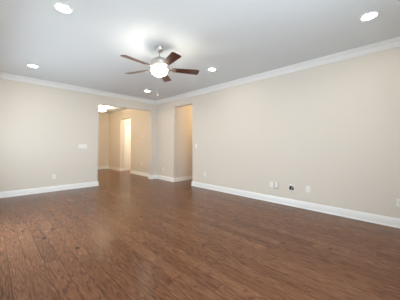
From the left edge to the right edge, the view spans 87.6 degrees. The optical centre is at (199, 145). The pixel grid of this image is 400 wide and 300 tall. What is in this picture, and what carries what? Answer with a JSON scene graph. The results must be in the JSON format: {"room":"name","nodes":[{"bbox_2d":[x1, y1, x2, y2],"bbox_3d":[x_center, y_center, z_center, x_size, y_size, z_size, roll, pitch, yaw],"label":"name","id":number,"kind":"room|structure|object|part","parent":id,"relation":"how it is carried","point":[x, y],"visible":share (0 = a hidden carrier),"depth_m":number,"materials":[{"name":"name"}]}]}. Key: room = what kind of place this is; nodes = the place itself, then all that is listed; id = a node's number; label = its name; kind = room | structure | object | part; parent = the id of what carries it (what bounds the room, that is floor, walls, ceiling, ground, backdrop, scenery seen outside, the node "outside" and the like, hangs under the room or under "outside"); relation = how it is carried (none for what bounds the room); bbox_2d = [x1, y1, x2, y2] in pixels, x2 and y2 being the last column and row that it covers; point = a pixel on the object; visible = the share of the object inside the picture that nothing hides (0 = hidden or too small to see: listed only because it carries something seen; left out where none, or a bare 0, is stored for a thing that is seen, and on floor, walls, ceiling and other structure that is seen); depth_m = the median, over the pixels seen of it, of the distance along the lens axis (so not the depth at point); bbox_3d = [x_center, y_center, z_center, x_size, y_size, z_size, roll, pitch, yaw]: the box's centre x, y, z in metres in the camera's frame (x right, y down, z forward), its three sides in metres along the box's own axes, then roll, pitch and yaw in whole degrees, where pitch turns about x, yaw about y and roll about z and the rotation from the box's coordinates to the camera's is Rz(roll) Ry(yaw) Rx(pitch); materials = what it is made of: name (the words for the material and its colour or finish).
{"room":"empty living room","nodes":[
{"label":"empty living room","id":0,"kind":"room"},
{"bbox_2d":[0,78,156,191],"bbox_3d":[-3.254,-0.221,5.825,0.150,2.750,4.731,0,0,45],"label":"wall","id":1,"kind":"structure","parent":0,"point":[42,128],"depth_m":5.23,"materials":[{"name":"beige paint"}]},
{"bbox_2d":[0,181,98,197],"bbox_3d":[-3.894,1.085,5.173,0.175,0.132,2.615,0,0,45],"label":"baseboard","id":2,"kind":"structure","parent":1,"relation":"attached to","point":[4,194],"depth_m":5.15,"materials":[{"name":"white paint"}]},
{"bbox_2d":[78,144,86,147],"bbox_3d":[-3.225,0.005,5.744,0.008,0.084,0.200,0,0,45],"label":"light switch","id":3,"kind":"object","parent":1,"relation":"attached to","point":[79,145],"visible":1,"depth_m":5.74,"materials":[{"name":"white plastic"}]},
{"bbox_2d":[98,113,108,166],"bbox_3d":[-5.893,-0.237,9.263,0.150,2.750,3.591,0,0,45],"label":"wall","id":4,"kind":"structure","parent":0,"point":[103,132],"depth_m":10.31,"materials":[{"name":"beige paint"}]},
{"bbox_2d":[98,166,123,170],"bbox_3d":[-5.311,1.076,8.793,1.349,0.132,3.760,0,0,45],"label":"baseboard","id":5,"kind":"structure","parent":4,"relation":"attached to","point":[100,167],"depth_m":10.13,"materials":[{"name":"white paint"}]},
{"bbox_2d":[123,118,130,167],"bbox_3d":[-2.784,-0.218,10.505,0.150,2.750,2.259,0,0,45],"label":"wall","id":6,"kind":"structure","parent":0,"point":[127,122],"depth_m":9.69,"materials":[{"name":"beige paint"}]},
{"bbox_2d":[124,125,130,170],"bbox_3d":[-3.157,0.102,9.970,0.080,2.105,0.910,0,0,45],"label":"door","id":7,"kind":"structure","parent":6,"relation":"in","point":[127,129],"depth_m":9.78,"materials":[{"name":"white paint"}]},
{"bbox_3d":[-3.178,0.136,9.990,0.024,2.022,0.760,0,0,45],"label":"panel","id":8,"kind":"part","parent":7,"relation":"part of","materials":[{"name":"white paint"}]},
{"bbox_2d":[177,105,191,176],"bbox_3d":[0.027,-0.202,7.701,0.150,2.750,2.259,0,0,45],"label":"wall","id":9,"kind":"structure","parent":0,"point":[184,161],"depth_m":7.06,"materials":[{"name":"beige paint"}]},
{"bbox_2d":[0,169,399,299],"bbox_3d":[-1.252,1.226,5.832,11.800,0.120,7.900,0,0,45],"label":"floor","id":10,"kind":"structure","parent":0,"point":[128,236],"depth_m":2.38,"materials":[{"name":"brown wood"}]},
{"bbox_2d":[130,170,191,181],"bbox_3d":[-1.107,1.101,8.548,2.991,0.132,2.650,0,0,45],"label":"baseboard","id":11,"kind":"object","parent":10,"relation":"on","point":[171,179],"visible":0.65,"depth_m":7.24,"materials":[{"name":"white paint"}]},
{"bbox_2d":[0,0,399,113],"bbox_3d":[-1.235,-1.644,5.832,11.800,0.120,7.900,0,0,45],"label":"ceiling","id":12,"kind":"structure","parent":0,"point":[84,47],"depth_m":3.01,"materials":[{"name":"white paint"}]},
{"bbox_2d":[27,64,38,67],"bbox_3d":[-3.332,-1.592,4.170,0.200,0.009,0.200,0,0,45],"label":"recessed light","id":13,"kind":"object","parent":12,"relation":"in","point":[29,65],"visible":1,"depth_m":4.17,"materials":[{"name":"white paint"}]},
{"bbox_2d":[53,2,72,13],"bbox_3d":[-1.571,-1.582,2.402,0.200,0.009,0.200,0,0,45],"label":"recessed light","id":14,"kind":"object","parent":12,"relation":"in","point":[61,7],"visible":1,"depth_m":2.40,"materials":[{"name":"white paint"}]},
{"bbox_2d":[120,45,198,95],"bbox_3d":[-0.656,-1.169,3.301,1.251,0.823,1.227,0,0,45],"label":"ceiling fan","id":15,"kind":"object","parent":12,"relation":"hanging from","point":[159,64],"visible":1,"depth_m":3.25,"materials":[{"name":"brown wood"}]},
{"bbox_3d":[-0.910,-1.232,3.010,0.144,0.036,0.450,0,0,40],"label":"blade","id":16,"kind":"part","parent":15,"relation":"part of","materials":[{"name":"brown wood"}]},
{"bbox_3d":[-1.032,-1.233,3.489,0.450,0.036,0.144,0,0,22],"label":"blade","id":17,"kind":"part","parent":15,"relation":"part of","materials":[{"name":"brown wood"}]},
{"bbox_3d":[-0.642,-1.166,3.334,0.266,0.109,0.266,0,0,45],"label":"lamp shade","id":18,"kind":"part","parent":15,"relation":"part of","materials":[{"name":"white glass"}]},
{"bbox_3d":[-0.615,-1.230,3.753,0.144,0.036,0.450,0,0,4],"label":"blade","id":19,"kind":"part","parent":15,"relation":"part of","materials":[{"name":"brown wood"}]},
{"bbox_3d":[-0.417,-1.229,2.979,0.144,0.036,0.450,0,0,-32],"label":"blade","id":20,"kind":"part","parent":15,"relation":"part of","materials":[{"name":"brown wood"}]},
{"bbox_3d":[-0.235,-1.228,3.438,0.450,0.036,0.144,0,0,-14],"label":"blade","id":21,"kind":"part","parent":15,"relation":"part of","materials":[{"name":"brown wood"}]},
{"bbox_2d":[359,11,379,21],"bbox_3d":[2.047,-1.560,2.518,0.200,0.009,0.200,0,0,45],"label":"recessed light","id":22,"kind":"object","parent":12,"relation":"in","point":[371,15],"visible":1,"depth_m":2.51,"materials":[{"name":"white paint"}]},
{"bbox_2d":[108,47,399,218],"bbox_3d":[-0.508,-0.205,6.534,11.630,2.750,0.150,0,0,45],"label":"wall","id":23,"kind":"structure","parent":0,"point":[333,129],"depth_m":3.99,"materials":[{"name":"beige paint"}]},
{"bbox_2d":[0,37,399,104],"bbox_3d":[-0.650,-1.522,3.342,7.034,0.116,4.581,0,0,45],"label":"crown molding","id":24,"kind":"structure","parent":23,"relation":"attached to","point":[394,42],"depth_m":4.65,"materials":[{"name":"white paint"}]},
{"bbox_2d":[191,181,399,227],"bbox_3d":[2.446,1.122,5.156,5.189,0.132,2.434,0,0,45],"label":"baseboard","id":25,"kind":"structure","parent":23,"relation":"attached to","point":[373,218],"depth_m":3.81,"materials":[{"name":"white paint"}]},
{"bbox_2d":[396,199,399,206],"bbox_3d":[2.899,0.828,3.018,0.072,0.116,0.009,0,0,45],"label":"wall outlet","id":26,"kind":"object","parent":23,"relation":"attached to","point":[397,200],"visible":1,"depth_m":3.03,"materials":[{"name":"white plastic"}]}
]}

